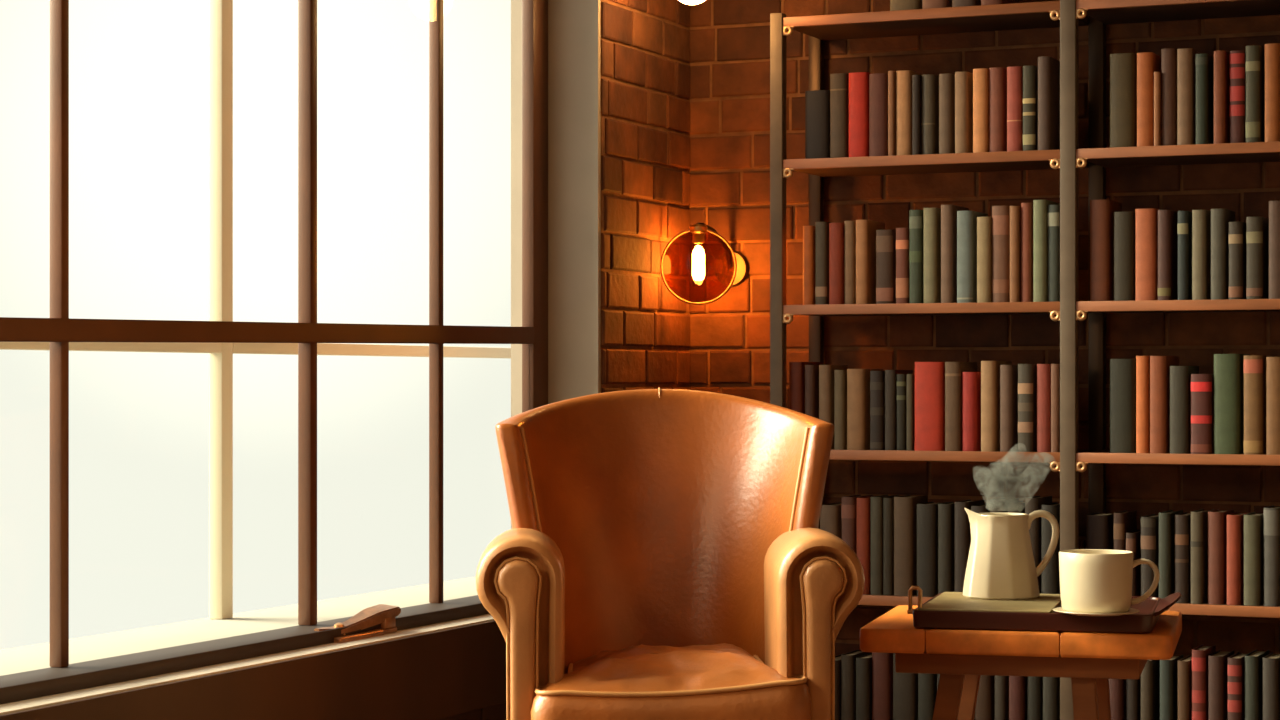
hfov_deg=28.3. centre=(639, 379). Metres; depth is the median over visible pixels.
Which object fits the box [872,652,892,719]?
book
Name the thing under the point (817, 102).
book
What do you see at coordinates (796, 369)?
book
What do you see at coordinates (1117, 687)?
book
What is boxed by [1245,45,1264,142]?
book
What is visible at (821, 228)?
book
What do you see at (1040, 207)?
book
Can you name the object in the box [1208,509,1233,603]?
book
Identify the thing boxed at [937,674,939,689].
book
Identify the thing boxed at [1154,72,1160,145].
book
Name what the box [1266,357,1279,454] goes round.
book
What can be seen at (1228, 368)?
book
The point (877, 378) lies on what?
book
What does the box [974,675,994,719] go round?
book
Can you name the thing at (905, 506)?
book
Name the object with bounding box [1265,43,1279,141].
book
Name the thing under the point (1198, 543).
book
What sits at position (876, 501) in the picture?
book
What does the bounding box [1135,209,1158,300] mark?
book
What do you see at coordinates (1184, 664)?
book
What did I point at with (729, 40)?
wall
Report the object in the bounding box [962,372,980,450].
book
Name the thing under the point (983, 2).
book
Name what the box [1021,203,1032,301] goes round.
book
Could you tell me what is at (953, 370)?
book
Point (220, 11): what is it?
window frame
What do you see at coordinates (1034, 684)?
book
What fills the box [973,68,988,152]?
book
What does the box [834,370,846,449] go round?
book
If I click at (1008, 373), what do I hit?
book
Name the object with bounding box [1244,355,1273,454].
book
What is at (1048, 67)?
book
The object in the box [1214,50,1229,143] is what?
book
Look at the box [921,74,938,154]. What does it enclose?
book
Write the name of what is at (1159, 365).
book
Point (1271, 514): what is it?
book
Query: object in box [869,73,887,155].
book
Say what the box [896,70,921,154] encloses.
book
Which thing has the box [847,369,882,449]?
book
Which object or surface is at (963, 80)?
book
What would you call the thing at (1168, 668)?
book
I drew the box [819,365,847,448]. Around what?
book
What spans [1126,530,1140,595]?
book
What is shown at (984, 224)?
book
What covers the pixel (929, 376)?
book
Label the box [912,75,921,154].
book
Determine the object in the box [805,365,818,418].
book
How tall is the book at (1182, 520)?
0.214 m
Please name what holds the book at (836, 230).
on the bookcase
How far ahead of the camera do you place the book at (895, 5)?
6.44 m
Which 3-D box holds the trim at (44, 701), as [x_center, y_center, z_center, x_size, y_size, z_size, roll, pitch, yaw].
[-1.274,0.571,4.091,0.252,0.030,5.280,0,0,24]
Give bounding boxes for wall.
[0,0,689,719]
[689,0,1279,656]
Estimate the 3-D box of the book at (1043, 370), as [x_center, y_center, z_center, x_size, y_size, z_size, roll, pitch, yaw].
[1.028,0.069,6.367,0.034,0.219,0.139,0,0,24]
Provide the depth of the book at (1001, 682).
6.35 m
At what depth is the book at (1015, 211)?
6.33 m
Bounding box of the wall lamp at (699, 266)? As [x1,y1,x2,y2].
[660,222,748,304]
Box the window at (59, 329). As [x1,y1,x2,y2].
[0,0,547,703]
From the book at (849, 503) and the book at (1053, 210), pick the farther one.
the book at (849, 503)
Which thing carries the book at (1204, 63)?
on the bookcase
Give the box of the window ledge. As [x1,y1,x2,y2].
[0,577,477,675]
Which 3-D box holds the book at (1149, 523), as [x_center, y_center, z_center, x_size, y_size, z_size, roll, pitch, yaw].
[1.271,0.438,6.272,0.038,0.207,0.162,0,0,24]
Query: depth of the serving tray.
4.83 m
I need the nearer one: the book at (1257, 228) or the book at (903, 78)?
the book at (1257, 228)
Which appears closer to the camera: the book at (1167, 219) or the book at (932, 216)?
the book at (1167, 219)
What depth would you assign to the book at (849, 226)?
6.51 m
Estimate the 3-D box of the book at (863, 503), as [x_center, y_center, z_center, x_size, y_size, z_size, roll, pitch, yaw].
[0.599,0.425,6.559,0.034,0.246,0.159,0,0,24]
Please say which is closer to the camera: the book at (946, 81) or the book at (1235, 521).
the book at (1235, 521)
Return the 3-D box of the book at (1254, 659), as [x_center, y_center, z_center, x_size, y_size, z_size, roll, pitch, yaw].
[1.499,0.786,6.170,0.033,0.247,0.163,0,0,24]
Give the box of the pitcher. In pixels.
[962,508,1058,599]
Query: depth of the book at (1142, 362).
6.20 m
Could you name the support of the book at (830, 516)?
on the bookcase
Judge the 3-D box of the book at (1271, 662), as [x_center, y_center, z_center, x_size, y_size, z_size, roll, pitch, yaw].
[1.536,0.788,6.141,0.037,0.244,0.142,0,0,24]
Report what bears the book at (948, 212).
on the bookcase
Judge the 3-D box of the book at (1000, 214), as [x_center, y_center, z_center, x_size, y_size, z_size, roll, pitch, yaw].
[0.929,-0.315,6.418,0.044,0.243,0.155,0,0,24]
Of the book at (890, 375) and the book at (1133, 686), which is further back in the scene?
the book at (890, 375)
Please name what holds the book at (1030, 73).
on the bookcase
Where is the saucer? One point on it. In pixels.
(1058, 609)
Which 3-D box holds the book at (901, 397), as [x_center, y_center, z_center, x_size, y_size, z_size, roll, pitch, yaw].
[0.692,0.082,6.517,0.025,0.194,0.152,0,0,24]
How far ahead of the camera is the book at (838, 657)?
6.52 m
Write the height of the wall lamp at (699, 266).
0.222 m
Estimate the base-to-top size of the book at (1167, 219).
0.221 m
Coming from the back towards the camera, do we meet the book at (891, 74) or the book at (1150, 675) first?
the book at (891, 74)
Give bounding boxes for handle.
[314,604,400,642]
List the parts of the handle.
plate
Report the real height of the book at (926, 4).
0.213 m
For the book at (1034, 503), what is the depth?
6.31 m
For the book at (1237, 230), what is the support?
on the bookcase
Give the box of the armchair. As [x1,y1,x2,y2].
[476,387,864,719]
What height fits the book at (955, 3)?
0.190 m
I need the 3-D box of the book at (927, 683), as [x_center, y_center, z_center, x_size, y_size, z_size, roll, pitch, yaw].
[0.749,0.804,6.486,0.042,0.211,0.138,0,0,24]
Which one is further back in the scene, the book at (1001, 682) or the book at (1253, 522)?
the book at (1001, 682)
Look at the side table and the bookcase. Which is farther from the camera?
the bookcase
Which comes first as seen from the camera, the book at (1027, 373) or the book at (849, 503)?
the book at (1027, 373)
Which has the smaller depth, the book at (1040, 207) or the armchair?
the armchair
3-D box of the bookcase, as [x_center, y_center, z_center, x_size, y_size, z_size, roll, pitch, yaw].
[1.117,-0.242,6.395,1.565,2.485,0.324,0,0,24]
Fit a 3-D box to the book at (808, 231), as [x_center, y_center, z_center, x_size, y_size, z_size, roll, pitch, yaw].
[0.464,-0.295,6.620,0.028,0.204,0.163,0,0,24]
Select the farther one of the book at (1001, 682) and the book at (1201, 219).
the book at (1001, 682)
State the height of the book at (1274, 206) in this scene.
0.236 m
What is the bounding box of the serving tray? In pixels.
[907,586,1181,633]
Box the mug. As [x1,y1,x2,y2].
[1059,549,1159,613]
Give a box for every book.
[789,362,822,413]
[803,226,814,304]
[805,90,829,158]
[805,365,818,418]
[815,222,830,304]
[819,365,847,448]
[820,502,841,538]
[829,223,843,303]
[830,73,848,157]
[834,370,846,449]
[835,654,841,719]
[841,494,872,554]
[841,649,870,719]
[844,221,855,303]
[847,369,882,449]
[849,72,870,156]
[856,220,884,303]
[856,653,871,719]
[857,495,875,594]
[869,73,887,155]
[870,371,884,449]
[871,495,898,594]
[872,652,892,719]
[876,230,895,303]
[883,496,895,594]
[885,370,912,449]
[888,71,895,155]
[890,0,921,10]
[893,653,917,719]
[894,495,927,595]
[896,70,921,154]
[896,228,908,303]
[896,374,906,449]
[907,374,914,450]
[909,210,923,302]
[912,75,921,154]
[915,362,944,450]
[917,501,945,596]
[918,673,936,719]
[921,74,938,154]
[922,0,951,8]
[924,208,940,302]
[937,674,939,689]
[938,502,954,593]
[939,73,954,153]
[941,205,968,302]
[945,362,976,450]
[952,0,980,6]
[955,71,972,152]
[955,499,983,591]
[957,211,987,302]
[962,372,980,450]
[971,503,989,512]
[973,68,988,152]
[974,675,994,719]
[977,217,991,302]
[981,0,1017,4]
[981,361,1011,450]
[989,67,1006,151]
[990,498,1018,512]
[992,206,1009,301]
[995,675,1008,719]
[1000,365,1017,451]
[1007,66,1022,150]
[1008,500,1024,512]
[1009,676,1026,719]
[1010,206,1020,301]
[1018,364,1036,451]
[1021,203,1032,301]
[1023,65,1037,150]
[1025,496,1051,593]
[1027,676,1042,719]
[1033,200,1059,301]
[1037,364,1050,451]
[1038,56,1059,149]
[1041,502,1059,593]
[1043,677,1059,719]
[1048,205,1059,301]
[1051,364,1059,451]
[1086,512,1113,549]
[1090,199,1121,300]
[1109,679,1125,719]
[1110,53,1136,147]
[1110,359,1135,452]
[1113,510,1136,550]
[1114,212,1134,300]
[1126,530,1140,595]
[1126,676,1140,719]
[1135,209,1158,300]
[1136,356,1149,452]
[1137,52,1160,146]
[1141,514,1158,596]
[1141,660,1159,719]
[1150,356,1178,452]
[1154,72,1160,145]
[1158,210,1177,299]
[1159,510,1182,598]
[1160,655,1183,719]
[1161,48,1176,145]
[1170,366,1198,453]
[1175,512,1190,602]
[1177,48,1200,144]
[1177,211,1191,299]
[1178,655,1191,719]
[1190,509,1213,603]
[1191,374,1213,453]
[1192,210,1210,299]
[1192,644,1215,719]
[1195,53,1213,143]
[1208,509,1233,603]
[1208,650,1233,719]
[1211,209,1234,299]
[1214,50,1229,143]
[1214,354,1249,453]
[1227,512,1250,604]
[1227,652,1246,719]
[1228,222,1245,298]
[1230,50,1245,142]
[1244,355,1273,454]
[1244,512,1263,605]
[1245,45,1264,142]
[1245,649,1269,719]
[1246,217,1268,298]
[1263,505,1279,605]
[1263,652,1279,719]
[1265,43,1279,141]
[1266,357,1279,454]
[1269,201,1279,298]
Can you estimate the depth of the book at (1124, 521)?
6.23 m
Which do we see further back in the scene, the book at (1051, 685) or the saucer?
the book at (1051, 685)
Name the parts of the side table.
leg, leg, leg, leg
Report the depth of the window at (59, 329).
5.45 m
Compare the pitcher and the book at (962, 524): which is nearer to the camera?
the pitcher
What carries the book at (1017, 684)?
on the bookcase
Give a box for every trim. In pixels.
[0,614,493,714]
[511,0,600,528]
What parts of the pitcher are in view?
handle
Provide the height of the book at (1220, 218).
0.220 m
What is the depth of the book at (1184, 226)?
6.17 m
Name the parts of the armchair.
scroll panel, arm, arm, scroll panel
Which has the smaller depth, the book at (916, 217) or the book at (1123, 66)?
the book at (1123, 66)
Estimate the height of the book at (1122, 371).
0.231 m
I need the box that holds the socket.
[690,224,706,230]
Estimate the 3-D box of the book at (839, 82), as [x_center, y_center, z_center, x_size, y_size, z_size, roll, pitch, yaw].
[0.537,-0.677,6.581,0.047,0.218,0.156,0,0,24]
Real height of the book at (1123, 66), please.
0.232 m
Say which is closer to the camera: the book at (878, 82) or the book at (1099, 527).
the book at (1099, 527)
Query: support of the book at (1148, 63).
on the bookcase
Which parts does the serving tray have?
ring handle, lip handle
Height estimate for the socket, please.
0.050 m
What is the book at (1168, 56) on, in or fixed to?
on the bookcase
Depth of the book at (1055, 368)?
6.28 m
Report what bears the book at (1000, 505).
on the bookcase
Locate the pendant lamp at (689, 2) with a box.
[679,0,704,4]
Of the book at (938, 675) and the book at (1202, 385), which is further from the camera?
the book at (938, 675)
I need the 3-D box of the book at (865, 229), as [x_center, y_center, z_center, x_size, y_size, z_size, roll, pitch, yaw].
[0.594,-0.301,6.559,0.032,0.216,0.148,0,0,24]
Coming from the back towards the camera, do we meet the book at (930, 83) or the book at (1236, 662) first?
the book at (930, 83)
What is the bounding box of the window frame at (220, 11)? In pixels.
[0,0,510,619]
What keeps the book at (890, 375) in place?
on the bookcase
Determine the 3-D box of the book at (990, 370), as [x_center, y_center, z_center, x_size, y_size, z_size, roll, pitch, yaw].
[0.901,0.066,6.426,0.038,0.227,0.158,0,0,24]
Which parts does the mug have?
handle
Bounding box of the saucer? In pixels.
[1053,607,1138,615]
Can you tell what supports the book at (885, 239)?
on the bookcase
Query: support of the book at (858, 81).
on the bookcase
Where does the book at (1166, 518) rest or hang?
on the bookcase
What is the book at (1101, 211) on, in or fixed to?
on the bookcase
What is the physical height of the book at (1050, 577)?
0.238 m
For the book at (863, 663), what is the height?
0.199 m
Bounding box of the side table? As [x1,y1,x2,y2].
[860,605,1181,719]
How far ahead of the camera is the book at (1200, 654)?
6.15 m
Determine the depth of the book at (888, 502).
6.46 m
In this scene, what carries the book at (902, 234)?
on the bookcase
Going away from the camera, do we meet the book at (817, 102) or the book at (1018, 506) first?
the book at (1018, 506)
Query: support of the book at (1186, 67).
on the bookcase
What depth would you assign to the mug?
4.72 m
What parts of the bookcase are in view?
post, post, shelf, shelf, shelf, shelf, post, post, shelf, shelf, shelf, shelf, shelf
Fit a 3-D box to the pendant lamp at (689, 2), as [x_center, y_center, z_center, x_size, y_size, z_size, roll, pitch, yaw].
[0.132,-1.477,6.450,0.110,1.046,0.110,0,0,24]
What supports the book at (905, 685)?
on the bookcase
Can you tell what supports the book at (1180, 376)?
on the bookcase
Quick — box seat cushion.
[531,643,811,719]
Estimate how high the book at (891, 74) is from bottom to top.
0.218 m
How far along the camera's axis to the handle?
5.51 m
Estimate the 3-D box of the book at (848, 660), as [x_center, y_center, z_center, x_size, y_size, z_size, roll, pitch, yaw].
[0.558,0.808,6.575,0.034,0.204,0.144,0,0,24]
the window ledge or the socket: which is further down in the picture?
the window ledge
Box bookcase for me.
[770,0,1279,719]
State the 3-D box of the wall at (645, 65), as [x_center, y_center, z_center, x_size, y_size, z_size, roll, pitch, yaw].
[-1.548,-0.500,3.450,0.262,3.001,7.886,0,0,24]
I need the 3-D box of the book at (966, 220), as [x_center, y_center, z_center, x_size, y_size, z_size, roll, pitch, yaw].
[0.843,-0.309,6.444,0.042,0.232,0.148,0,0,24]
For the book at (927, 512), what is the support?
on the bookcase
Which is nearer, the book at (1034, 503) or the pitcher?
the pitcher
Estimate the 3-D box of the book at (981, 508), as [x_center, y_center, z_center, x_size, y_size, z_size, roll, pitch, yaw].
[0.881,0.432,6.445,0.041,0.232,0.163,0,0,24]
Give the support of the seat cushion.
on the armchair
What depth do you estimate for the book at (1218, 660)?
6.13 m
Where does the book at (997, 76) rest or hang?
on the bookcase
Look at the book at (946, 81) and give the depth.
6.40 m
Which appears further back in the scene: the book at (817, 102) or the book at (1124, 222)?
the book at (817, 102)
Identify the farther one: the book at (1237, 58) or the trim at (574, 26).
the trim at (574, 26)
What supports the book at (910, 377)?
on the bookcase
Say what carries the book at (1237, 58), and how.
on the bookcase
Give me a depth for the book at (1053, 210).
6.29 m
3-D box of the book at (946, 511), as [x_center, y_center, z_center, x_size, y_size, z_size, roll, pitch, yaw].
[0.794,0.430,6.467,0.035,0.235,0.137,0,0,24]
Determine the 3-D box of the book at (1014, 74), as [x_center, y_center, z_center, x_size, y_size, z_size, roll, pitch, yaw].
[0.960,-0.675,6.396,0.039,0.213,0.145,0,0,24]

